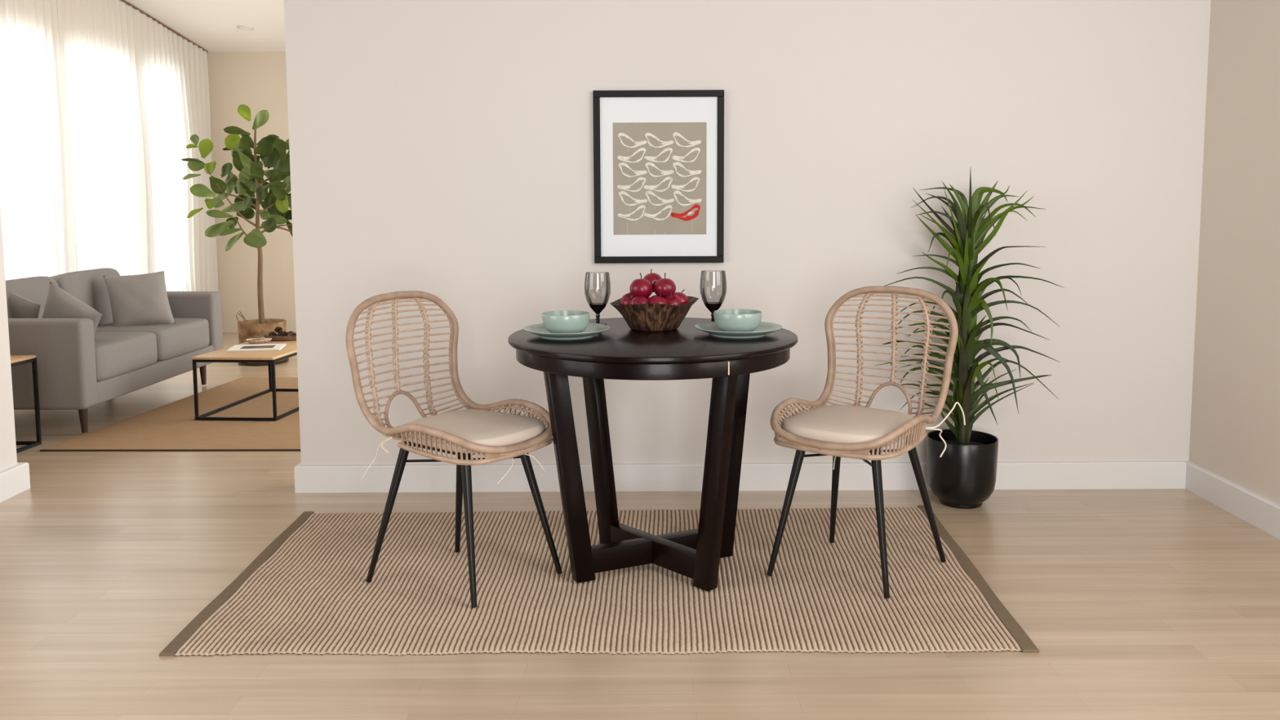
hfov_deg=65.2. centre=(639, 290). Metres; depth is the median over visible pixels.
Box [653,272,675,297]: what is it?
apple
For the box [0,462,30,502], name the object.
baseboard
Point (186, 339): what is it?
seat cushion
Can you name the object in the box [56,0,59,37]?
wall
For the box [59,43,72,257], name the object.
window
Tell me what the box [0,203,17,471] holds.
wall
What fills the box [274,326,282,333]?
pine cone
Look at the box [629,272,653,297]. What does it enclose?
apple
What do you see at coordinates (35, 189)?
sheer curtain
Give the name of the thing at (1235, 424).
wall
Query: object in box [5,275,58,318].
cushion
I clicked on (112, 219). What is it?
sheer curtain
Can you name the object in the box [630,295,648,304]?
apple
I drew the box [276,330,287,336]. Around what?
pine cone
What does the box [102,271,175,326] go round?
throw pillow
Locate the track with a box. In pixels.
[120,0,208,53]
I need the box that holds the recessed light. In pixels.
[237,25,253,30]
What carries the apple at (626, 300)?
in the fruit bowl at (647, 317)
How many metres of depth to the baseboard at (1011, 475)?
4.13 m
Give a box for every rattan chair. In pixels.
[346,290,562,608]
[766,285,965,598]
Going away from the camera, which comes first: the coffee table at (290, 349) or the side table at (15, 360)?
the side table at (15, 360)
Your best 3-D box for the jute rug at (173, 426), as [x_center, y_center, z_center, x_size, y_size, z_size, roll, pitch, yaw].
[-1.724,0.680,5.787,2.355,0.008,1.964,0,5,0]
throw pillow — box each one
[8,292,40,318]
[42,281,102,335]
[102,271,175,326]
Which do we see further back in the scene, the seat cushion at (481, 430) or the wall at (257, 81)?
the wall at (257, 81)
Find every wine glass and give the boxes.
[584,271,610,324]
[699,270,726,321]
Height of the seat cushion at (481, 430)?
0.050 m
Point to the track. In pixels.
(123, 1)
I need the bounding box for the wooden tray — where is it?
[262,333,296,341]
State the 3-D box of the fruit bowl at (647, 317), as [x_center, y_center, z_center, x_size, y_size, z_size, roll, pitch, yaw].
[0.048,0.076,3.322,0.297,0.103,0.260,0,5,0]
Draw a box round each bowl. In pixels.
[542,310,590,333]
[609,296,698,331]
[713,308,761,332]
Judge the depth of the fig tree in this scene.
7.27 m
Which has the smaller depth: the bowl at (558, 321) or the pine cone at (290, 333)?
the bowl at (558, 321)
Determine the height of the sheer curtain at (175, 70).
2.610 m
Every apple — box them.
[620,292,634,305]
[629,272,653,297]
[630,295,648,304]
[643,269,662,292]
[648,290,667,304]
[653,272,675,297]
[664,292,682,305]
[673,289,688,304]
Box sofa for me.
[5,267,222,432]
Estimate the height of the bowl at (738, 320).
0.064 m
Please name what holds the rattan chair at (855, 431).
on the area rug at (308, 591)
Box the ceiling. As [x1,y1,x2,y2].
[118,0,285,52]
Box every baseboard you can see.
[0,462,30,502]
[293,460,1186,493]
[1184,460,1279,539]
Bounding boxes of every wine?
[588,302,606,313]
[704,302,722,312]
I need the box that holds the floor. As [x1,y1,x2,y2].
[0,332,1279,719]
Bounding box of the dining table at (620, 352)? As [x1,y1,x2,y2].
[507,317,797,591]
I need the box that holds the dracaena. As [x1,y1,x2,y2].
[875,171,1064,508]
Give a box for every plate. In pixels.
[523,322,609,339]
[694,321,782,337]
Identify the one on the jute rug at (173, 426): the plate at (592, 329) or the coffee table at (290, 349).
the coffee table at (290, 349)
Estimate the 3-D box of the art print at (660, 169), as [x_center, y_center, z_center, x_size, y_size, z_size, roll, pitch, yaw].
[0.080,-0.449,4.026,0.376,0.449,0.001,0,5,0]
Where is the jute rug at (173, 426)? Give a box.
[40,377,300,451]
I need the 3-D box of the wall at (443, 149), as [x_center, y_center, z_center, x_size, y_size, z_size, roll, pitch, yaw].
[0.489,-0.746,4.076,3.805,3.150,0.125,0,5,0]
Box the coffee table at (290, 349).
[191,337,298,421]
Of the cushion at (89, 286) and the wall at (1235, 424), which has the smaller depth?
the wall at (1235, 424)
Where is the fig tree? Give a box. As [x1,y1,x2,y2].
[181,104,292,365]
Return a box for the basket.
[237,318,286,364]
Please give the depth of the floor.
2.87 m
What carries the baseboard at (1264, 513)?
attached to the wall at (1235, 424)
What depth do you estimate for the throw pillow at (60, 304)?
5.26 m
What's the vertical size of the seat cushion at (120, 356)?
0.196 m
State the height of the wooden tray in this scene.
0.061 m
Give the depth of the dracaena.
3.87 m
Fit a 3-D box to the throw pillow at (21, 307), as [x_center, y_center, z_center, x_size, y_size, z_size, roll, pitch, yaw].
[-3.344,0.156,5.347,0.320,0.400,0.154,0,5,0]
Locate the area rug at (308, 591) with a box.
[159,505,1039,656]
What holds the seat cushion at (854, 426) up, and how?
on the rattan chair at (855, 431)
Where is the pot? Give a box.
[926,429,998,508]
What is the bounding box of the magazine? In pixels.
[226,343,285,351]
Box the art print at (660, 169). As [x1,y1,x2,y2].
[613,122,706,235]
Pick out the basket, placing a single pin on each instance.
(251, 328)
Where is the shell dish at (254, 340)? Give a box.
[245,337,271,343]
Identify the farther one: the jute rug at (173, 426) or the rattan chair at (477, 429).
the jute rug at (173, 426)
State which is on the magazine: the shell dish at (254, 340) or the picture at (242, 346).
the picture at (242, 346)
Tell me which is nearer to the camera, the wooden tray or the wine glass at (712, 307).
the wine glass at (712, 307)
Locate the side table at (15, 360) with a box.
[10,355,41,453]
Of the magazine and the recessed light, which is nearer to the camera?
the magazine
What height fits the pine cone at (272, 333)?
0.047 m
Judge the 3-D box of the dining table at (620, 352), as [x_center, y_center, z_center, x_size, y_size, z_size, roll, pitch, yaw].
[0.043,0.522,3.228,0.916,0.768,0.916,0,5,0]
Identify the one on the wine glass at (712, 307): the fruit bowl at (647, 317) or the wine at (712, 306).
the wine at (712, 306)
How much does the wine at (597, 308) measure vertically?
0.034 m
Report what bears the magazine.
on the coffee table at (290, 349)
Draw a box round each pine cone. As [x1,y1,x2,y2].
[268,331,276,336]
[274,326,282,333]
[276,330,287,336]
[286,331,294,336]
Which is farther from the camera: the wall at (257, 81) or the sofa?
the wall at (257, 81)
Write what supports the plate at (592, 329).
on the dining table at (620, 352)
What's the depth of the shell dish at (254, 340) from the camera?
5.94 m
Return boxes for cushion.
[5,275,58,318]
[50,267,119,326]
[93,331,157,381]
[95,318,209,360]
[403,408,545,453]
[782,404,913,448]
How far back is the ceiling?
7.92 m
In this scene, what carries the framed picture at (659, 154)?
attached to the wall at (443, 149)
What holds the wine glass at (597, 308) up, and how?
on the dining table at (620, 352)
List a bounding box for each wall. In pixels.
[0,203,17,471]
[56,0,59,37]
[206,51,296,332]
[284,0,1210,465]
[1188,0,1279,504]
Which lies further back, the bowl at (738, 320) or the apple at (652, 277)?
the apple at (652, 277)
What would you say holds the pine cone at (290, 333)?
in the wooden tray
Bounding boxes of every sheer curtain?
[0,0,72,279]
[57,0,154,275]
[138,11,218,292]
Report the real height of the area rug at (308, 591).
0.009 m
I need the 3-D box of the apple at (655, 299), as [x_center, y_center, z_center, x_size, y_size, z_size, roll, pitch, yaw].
[0.058,0.040,3.254,0.069,0.078,0.070,2,6,24]
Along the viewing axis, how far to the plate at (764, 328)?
3.12 m
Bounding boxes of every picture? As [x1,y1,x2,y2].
[240,345,275,348]
[592,89,724,263]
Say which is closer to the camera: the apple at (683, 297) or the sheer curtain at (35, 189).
the apple at (683, 297)
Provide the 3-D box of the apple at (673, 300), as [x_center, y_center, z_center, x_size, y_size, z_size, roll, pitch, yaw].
[0.104,0.041,3.275,0.070,0.075,0.068,2,6,26]

